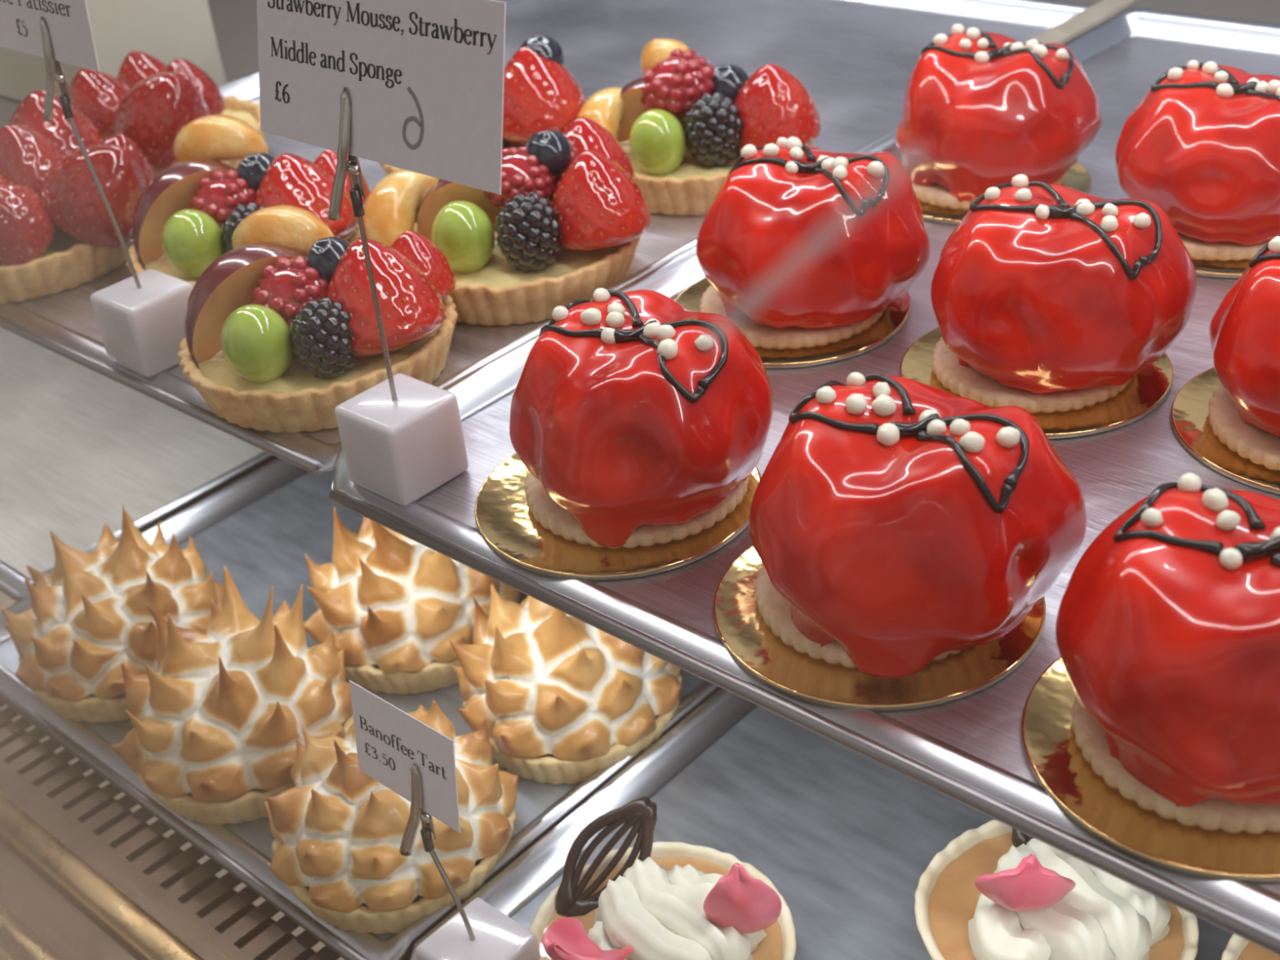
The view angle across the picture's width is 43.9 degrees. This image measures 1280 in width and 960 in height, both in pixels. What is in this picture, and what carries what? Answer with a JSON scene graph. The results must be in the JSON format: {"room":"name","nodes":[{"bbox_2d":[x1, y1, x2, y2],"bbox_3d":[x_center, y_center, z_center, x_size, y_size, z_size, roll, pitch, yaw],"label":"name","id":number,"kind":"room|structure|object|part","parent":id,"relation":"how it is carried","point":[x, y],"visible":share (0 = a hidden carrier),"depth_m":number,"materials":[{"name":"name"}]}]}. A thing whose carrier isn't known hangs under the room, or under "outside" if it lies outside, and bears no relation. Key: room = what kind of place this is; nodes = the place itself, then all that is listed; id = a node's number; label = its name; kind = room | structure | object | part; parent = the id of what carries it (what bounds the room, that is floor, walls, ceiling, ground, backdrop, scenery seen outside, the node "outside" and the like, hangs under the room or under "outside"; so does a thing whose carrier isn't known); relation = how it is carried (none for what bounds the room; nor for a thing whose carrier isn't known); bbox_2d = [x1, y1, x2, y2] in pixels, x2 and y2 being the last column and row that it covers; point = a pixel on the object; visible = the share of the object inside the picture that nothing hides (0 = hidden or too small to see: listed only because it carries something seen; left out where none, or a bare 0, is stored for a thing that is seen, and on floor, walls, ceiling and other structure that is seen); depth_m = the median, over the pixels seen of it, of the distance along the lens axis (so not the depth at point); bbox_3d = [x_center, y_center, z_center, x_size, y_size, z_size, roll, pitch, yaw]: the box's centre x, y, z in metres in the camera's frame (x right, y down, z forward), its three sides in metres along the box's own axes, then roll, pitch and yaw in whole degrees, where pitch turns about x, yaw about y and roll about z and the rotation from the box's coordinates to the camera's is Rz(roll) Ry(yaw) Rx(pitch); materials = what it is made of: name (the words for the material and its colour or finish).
{"room":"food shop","nodes":[
{"label":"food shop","id":0,"kind":"room"},
{"bbox_2d":[0,455,720,959],"bbox_3d":[-0.053,-0.084,0.970,2.500,0.028,0.769,21,41,37],"label":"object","id":1,"kind":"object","parent":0,"point":[6,601],"depth_m":0.80,"materials":[{"name":"metal"}]},
{"bbox_2d":[0,327,273,600],"bbox_3d":[-0.287,-0.109,1.014,0.413,0.016,0.472,21,41,37],"label":"baking tray","id":2,"kind":"object","parent":1,"relation":"on","point":[78,444],"visible":0.16,"depth_m":0.86,"materials":[{"name":"metal"}]},
{"bbox_2d":[0,700,340,959],"bbox_3d":[-0.073,0.199,0.502,1.200,0.001,0.072,21,41,37],"label":"floor vent","id":3,"kind":"object","parent":1,"relation":"in","point":[70,931],"visible":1,"depth_m":0.60,"materials":[{"name":"metal"}]},
{"bbox_2d":[0,902,62,959],"bbox_3d":[-0.102,0.219,0.476,1.200,0.010,0.014,21,41,37],"label":"metal rail","id":4,"kind":"object","parent":3,"relation":"attached to","point":[17,941],"visible":1,"depth_m":0.57,"materials":[{"name":"gold metal"}]},
{"bbox_2d":[0,791,204,959],"bbox_3d":[-0.082,0.202,0.493,1.200,0.006,0.013,21,41,37],"label":"metal rail","id":5,"kind":"object","parent":3,"relation":"on","point":[128,922],"visible":1,"depth_m":0.59,"materials":[{"name":"gold metal"}]},
{"bbox_2d":[0,719,316,959],"bbox_3d":[-0.071,0.223,0.517,1.200,0.002,0.071,21,41,37],"label":"vent slots","id":6,"kind":"structure","parent":3,"relation":"attached to","point":[250,937],"depth_m":0.65,"materials":[{"name":"brown metal"}]},
{"bbox_2d":[0,457,719,959],"bbox_3d":[-0.043,0.016,0.767,0.306,0.016,0.475,21,41,37],"label":"baking tray","id":7,"kind":"object","parent":1,"relation":"on","point":[261,526],"visible":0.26,"depth_m":0.67,"materials":[{"name":"metal"}]},
{"bbox_2d":[0,503,223,722],"bbox_3d":[-0.225,0.048,0.680,0.097,0.077,0.095,9,35,24],"label":"tart","id":8,"kind":"object","parent":7,"relation":"on","point":[91,616],"visible":0.91,"depth_m":0.66,"materials":[{"name":"brown food"}]},
{"bbox_2d":[107,565,359,824],"bbox_3d":[-0.161,0.078,0.619,0.098,0.079,0.094,-19,34,-20],"label":"tart","id":9,"kind":"object","parent":7,"relation":"on","point":[217,726],"visible":0.98,"depth_m":0.60,"materials":[{"name":"brown food"}]},
{"bbox_2d":[264,699,518,933],"bbox_3d":[-0.090,0.111,0.567,0.092,0.064,0.093,8,34,22],"label":"tart","id":10,"kind":"object","parent":7,"relation":"on","point":[338,833],"visible":0.7,"depth_m":0.55,"materials":[{"name":"brown food"}]},
{"bbox_2d":[303,506,520,694],"bbox_3d":[-0.100,0.034,0.674,0.095,0.083,0.094,-1,32,8],"label":"tart","id":11,"kind":"object","parent":7,"relation":"on","point":[393,603],"visible":0.62,"depth_m":0.65,"materials":[{"name":"brown food"}]},
{"bbox_2d":[448,583,682,784],"bbox_3d":[-0.030,0.065,0.619,0.094,0.076,0.094,-7,31,-1],"label":"tart","id":12,"kind":"object","parent":7,"relation":"on","point":[562,699],"visible":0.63,"depth_m":0.60,"materials":[{"name":"brown food"}]},
{"bbox_2d":[408,688,1233,959],"bbox_3d":[0.209,0.115,0.562,0.370,0.016,0.475,21,41,37],"label":"baking tray","id":13,"kind":"object","parent":1,"relation":"on","point":[847,840],"visible":0.05,"depth_m":0.58,"materials":[{"name":"metal"}]},
{"bbox_2d":[399,763,540,959],"bbox_3d":[-0.058,0.130,0.500,0.038,0.094,0.029,21,41,37],"label":"sign holder","id":14,"kind":"object","parent":13,"relation":"on","point":[479,931],"visible":1,"depth_m":0.51,"materials":[{"name":"white plastic"}]},
{"bbox_2d":[349,680,460,833],"bbox_3d":[-0.072,0.085,0.488,0.048,0.034,0.004,21,41,37],"label":"price card","id":15,"kind":"object","parent":14,"relation":"attached to","point":[389,740],"visible":1,"depth_m":0.49,"materials":[{"name":"paper"}]},
{"bbox_2d":[528,796,795,959],"bbox_3d":[0.005,0.141,0.507,0.087,0.056,0.087,20,40,36],"label":"tart","id":16,"kind":"object","parent":13,"relation":"on","point":[648,900],"visible":1,"depth_m":0.51,"materials":[{"name":"beige food"}]},
{"bbox_2d":[914,819,1199,959],"bbox_3d":[0.131,0.128,0.500,0.088,0.063,0.087,2,32,13],"label":"tart","id":17,"kind":"object","parent":13,"relation":"on","point":[996,891],"visible":0.77,"depth_m":0.49,"materials":[{"name":"beige food"}]},
{"bbox_2d":[1221,933,1279,959],"bbox_3d":[0.215,0.144,0.461,0.087,0.061,0.088,-18,33,-19],"label":"tart","id":18,"kind":"object","parent":13,"relation":"on","point":[1237,948],"visible":0.38,"depth_m":0.49,"materials":[{"name":"beige food"}]},
{"bbox_3d":[0.186,-0.472,1.076,2.500,0.770,0.020,21,41,37],"label":"wall","id":19,"kind":"structure","parent":0,"visible":0},
{"bbox_2d":[0,0,1279,128],"bbox_3d":[-0.040,-0.237,0.911,2.460,0.006,0.683,21,41,37],"label":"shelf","id":20,"kind":"structure","parent":19,"relation":"attached to","point":[234,22],"depth_m":0.95,"materials":[{"name":"grey"}]},
{"bbox_2d":[0,0,226,102],"bbox_3d":[-0.366,-0.334,0.924,0.245,0.204,0.080,21,41,37],"label":"box","id":21,"kind":"object","parent":20,"relation":"on","point":[166,30],"visible":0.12,"depth_m":0.89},
{"bbox_2d":[0,0,1138,475],"bbox_3d":[-0.059,-0.183,0.802,0.384,0.020,0.551,21,41,37],"label":"baking tray","id":22,"kind":"object","parent":20,"relation":"on","point":[856,60],"depth_m":0.85,"materials":[{"name":"metal"}]},
{"bbox_2d":[0,88,155,304],"bbox_3d":[-0.273,-0.127,0.695,0.128,0.066,0.114,21,41,37],"label":"tart","id":23,"kind":"object","parent":22,"relation":"on","point":[58,233],"visible":0.94,"depth_m":0.67,"materials":[{"name":"red food"}]},
{"bbox_2d":[40,16,193,377],"bbox_3d":[-0.195,-0.104,0.584,0.036,0.130,0.029,21,41,37],"label":"sign holder","id":24,"kind":"object","parent":22,"relation":"on","point":[140,317],"visible":0.97,"depth_m":0.60,"materials":[{"name":"white plastic"}]},
{"bbox_2d":[0,0,99,71],"bbox_3d":[-0.221,-0.173,0.562,0.092,0.045,0.004,21,41,37],"label":"price card","id":25,"kind":"object","parent":24,"relation":"attached to","point":[68,24],"visible":1,"depth_m":0.56,"materials":[{"name":"paper"}]},
{"bbox_2d":[69,50,266,176],"bbox_3d":[-0.236,-0.183,0.787,0.111,0.059,0.103,21,41,37],"label":"tart","id":26,"kind":"object","parent":22,"relation":"on","point":[149,100],"visible":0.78,"depth_m":0.77,"materials":[{"name":"red food"}]},
{"bbox_2d":[124,114,370,286],"bbox_3d":[-0.164,-0.113,0.657,0.102,0.063,0.102,-28,38,-31],"label":"tart","id":27,"kind":"object","parent":22,"relation":"on","point":[187,217],"visible":0.7,"depth_m":0.64,"materials":[{"name":"multicoloured"}]},
{"bbox_2d":[177,204,457,432],"bbox_3d":[-0.118,-0.064,0.573,0.103,0.058,0.102,21,41,37],"label":"tart","id":28,"kind":"object","parent":22,"relation":"on","point":[282,331],"visible":0.98,"depth_m":0.55,"materials":[{"name":"multicoloured"}]},
{"bbox_2d":[379,35,586,180],"bbox_3d":[-0.072,-0.171,0.732,0.106,0.066,0.102,21,41,37],"label":"tart","id":29,"kind":"object","parent":22,"relation":"on","point":[540,93],"visible":0.4,"depth_m":0.70,"materials":[{"name":"red food"}]},
{"bbox_2d":[363,116,651,325],"bbox_3d":[-0.048,-0.107,0.629,0.106,0.059,0.101,21,41,37],"label":"tart","id":30,"kind":"object","parent":22,"relation":"on","point":[568,220],"visible":0.94,"depth_m":0.61,"materials":[{"name":"multicoloured"}]},
{"bbox_2d":[577,38,821,216],"bbox_3d":[0.028,-0.163,0.704,0.106,0.062,0.102,21,41,37],"label":"tart","id":31,"kind":"object","parent":22,"relation":"on","point":[682,126],"visible":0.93,"depth_m":0.68,"materials":[{"name":"multicoloured"}]},
{"bbox_3d":[0.194,-0.214,0.792,0.016,0.003,0.200,21,41,37],"label":"strip","id":32,"kind":"part","parent":22,"relation":"part of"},
{"bbox_2d":[328,8,1279,955],"bbox_3d":[0.230,-0.063,0.560,0.420,0.016,0.552,21,41,37],"label":"baking tray","id":33,"kind":"object","parent":20,"relation":"on","point":[969,749],"visible":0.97,"depth_m":0.47,"materials":[{"name":"metal"}]},
{"bbox_2d":[327,87,468,506],"bbox_3d":[-0.081,-0.056,0.486,0.029,0.130,0.029,21,41,37],"label":"sign holder","id":34,"kind":"object","parent":33,"relation":"on","point":[402,437],"visible":1,"depth_m":0.50,"materials":[{"name":"white plastic"}]},
{"bbox_2d":[256,0,506,195],"bbox_3d":[-0.075,-0.114,0.445,0.106,0.048,0.011,21,41,37],"label":"price card","id":35,"kind":"object","parent":34,"relation":"attached to","point":[423,79],"visible":1,"depth_m":0.44,"materials":[{"name":"paper"}]},
{"bbox_2d":[474,453,760,580],"bbox_3d":[-0.007,0.004,0.496,0.090,0.002,0.090,21,41,37],"label":"cake board","id":36,"kind":"object","parent":33,"relation":"on","point":[504,520],"visible":0.49,"depth_m":0.47,"materials":[{"name":"gold metal"}]},
{"bbox_2d":[509,288,773,548],"bbox_3d":[0.000,-0.022,0.478,0.080,0.061,0.081,21,41,37],"label":"cake","id":37,"kind":"object","parent":36,"relation":"on","point":[637,417],"visible":1,"depth_m":0.45,"materials":[{"name":"red food"}]},
{"bbox_2d":[674,277,910,368],"bbox_3d":[0.056,-0.064,0.596,0.090,0.002,0.090,21,41,37],"label":"cake board","id":38,"kind":"object","parent":33,"relation":"on","point":[891,321],"visible":0.3,"depth_m":0.57,"materials":[{"name":"gold metal"}]},
{"bbox_2d":[696,136,929,349],"bbox_3d":[0.063,-0.090,0.577,0.085,0.062,0.083,21,41,37],"label":"cake","id":39,"kind":"object","parent":38,"relation":"on","point":[799,245],"visible":0.99,"depth_m":0.55,"materials":[{"name":"red food"}]},
{"bbox_2d":[713,545,1045,711],"bbox_3d":[0.065,0.034,0.437,0.090,0.002,0.090,21,41,37],"label":"cake board","id":40,"kind":"object","parent":33,"relation":"on","point":[740,625],"visible":0.38,"depth_m":0.41,"materials":[{"name":"gold metal"}]},
{"bbox_2d":[748,372,1086,678],"bbox_3d":[0.069,0.007,0.417,0.084,0.063,0.086,21,41,37],"label":"cake","id":41,"kind":"object","parent":40,"relation":"on","point":[898,525],"visible":1,"depth_m":0.39,"materials":[{"name":"red food"}]},
{"bbox_2d":[901,160,1091,224],"bbox_3d":[0.148,-0.128,0.685,0.090,0.002,0.090,21,41,37],"label":"cake board","id":42,"kind":"object","parent":33,"relation":"on","point":[1077,177],"visible":0.13,"depth_m":0.67,"materials":[{"name":"gold metal"}]},
{"bbox_2d":[895,23,1102,209],"bbox_3d":[0.151,-0.156,0.667,0.084,0.063,0.086,21,41,37],"label":"cake","id":43,"kind":"object","parent":42,"relation":"on","point":[982,110],"visible":0.96,"depth_m":0.64,"materials":[{"name":"red food"}]},
{"bbox_2d":[899,326,1173,439],"bbox_3d":[0.134,-0.037,0.539,0.090,0.002,0.090,21,41,37],"label":"cake board","id":44,"kind":"object","parent":33,"relation":"on","point":[1147,390],"visible":0.35,"depth_m":0.52,"materials":[{"name":"gold metal"}]},
{"bbox_2d":[930,173,1196,413],"bbox_3d":[0.138,-0.065,0.523,0.083,0.062,0.082,21,41,37],"label":"cake","id":45,"kind":"object","parent":44,"relation":"on","point":[1046,298],"visible":1,"depth_m":0.50,"materials":[{"name":"red food"}]},
{"bbox_2d":[1021,657,1279,882],"bbox_3d":[0.137,0.062,0.378,0.090,0.002,0.090,21,41,37],"label":"cake board","id":46,"kind":"object","parent":33,"relation":"on","point":[1053,755],"visible":0.44,"depth_m":0.36,"materials":[{"name":"gold metal"}]},
{"bbox_2d":[1055,472,1279,833],"bbox_3d":[0.138,0.035,0.362,0.084,0.060,0.083,21,41,37],"label":"cake","id":47,"kind":"object","parent":46,"relation":"on","point":[1167,626],"visible":1,"depth_m":0.34,"materials":[{"name":"red food"}]},
{"bbox_2d":[1191,257,1251,278],"bbox_3d":[0.230,-0.099,0.622,0.090,0.002,0.090,21,41,37],"label":"cake board","id":48,"kind":"object","parent":33,"relation":"on","point":[1230,268],"visible":0.06,"depth_m":0.59,"materials":[{"name":"gold metal"}]},
{"bbox_2d":[1115,59,1279,261],"bbox_3d":[0.227,-0.126,0.607,0.088,0.061,0.087,21,41,37],"label":"cake","id":49,"kind":"object","parent":48,"relation":"on","point":[1202,145],"visible":0.91,"depth_m":0.58,"materials":[{"name":"red food"}]},
{"bbox_2d":[1170,367,1279,494],"bbox_3d":[0.212,-0.018,0.494,0.090,0.002,0.090,21,41,37],"label":"cake board","id":50,"kind":"object","parent":33,"relation":"on","point":[1189,417],"visible":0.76,"depth_m":0.49,"materials":[{"name":"gold metal"}]},
{"bbox_2d":[1208,233,1279,471],"bbox_3d":[0.214,-0.044,0.476,0.082,0.061,0.083,21,41,37],"label":"cake","id":51,"kind":"object","parent":50,"relation":"on","point":[1244,412],"visible":1,"depth_m":0.47,"materials":[{"name":"red food"}]}
]}

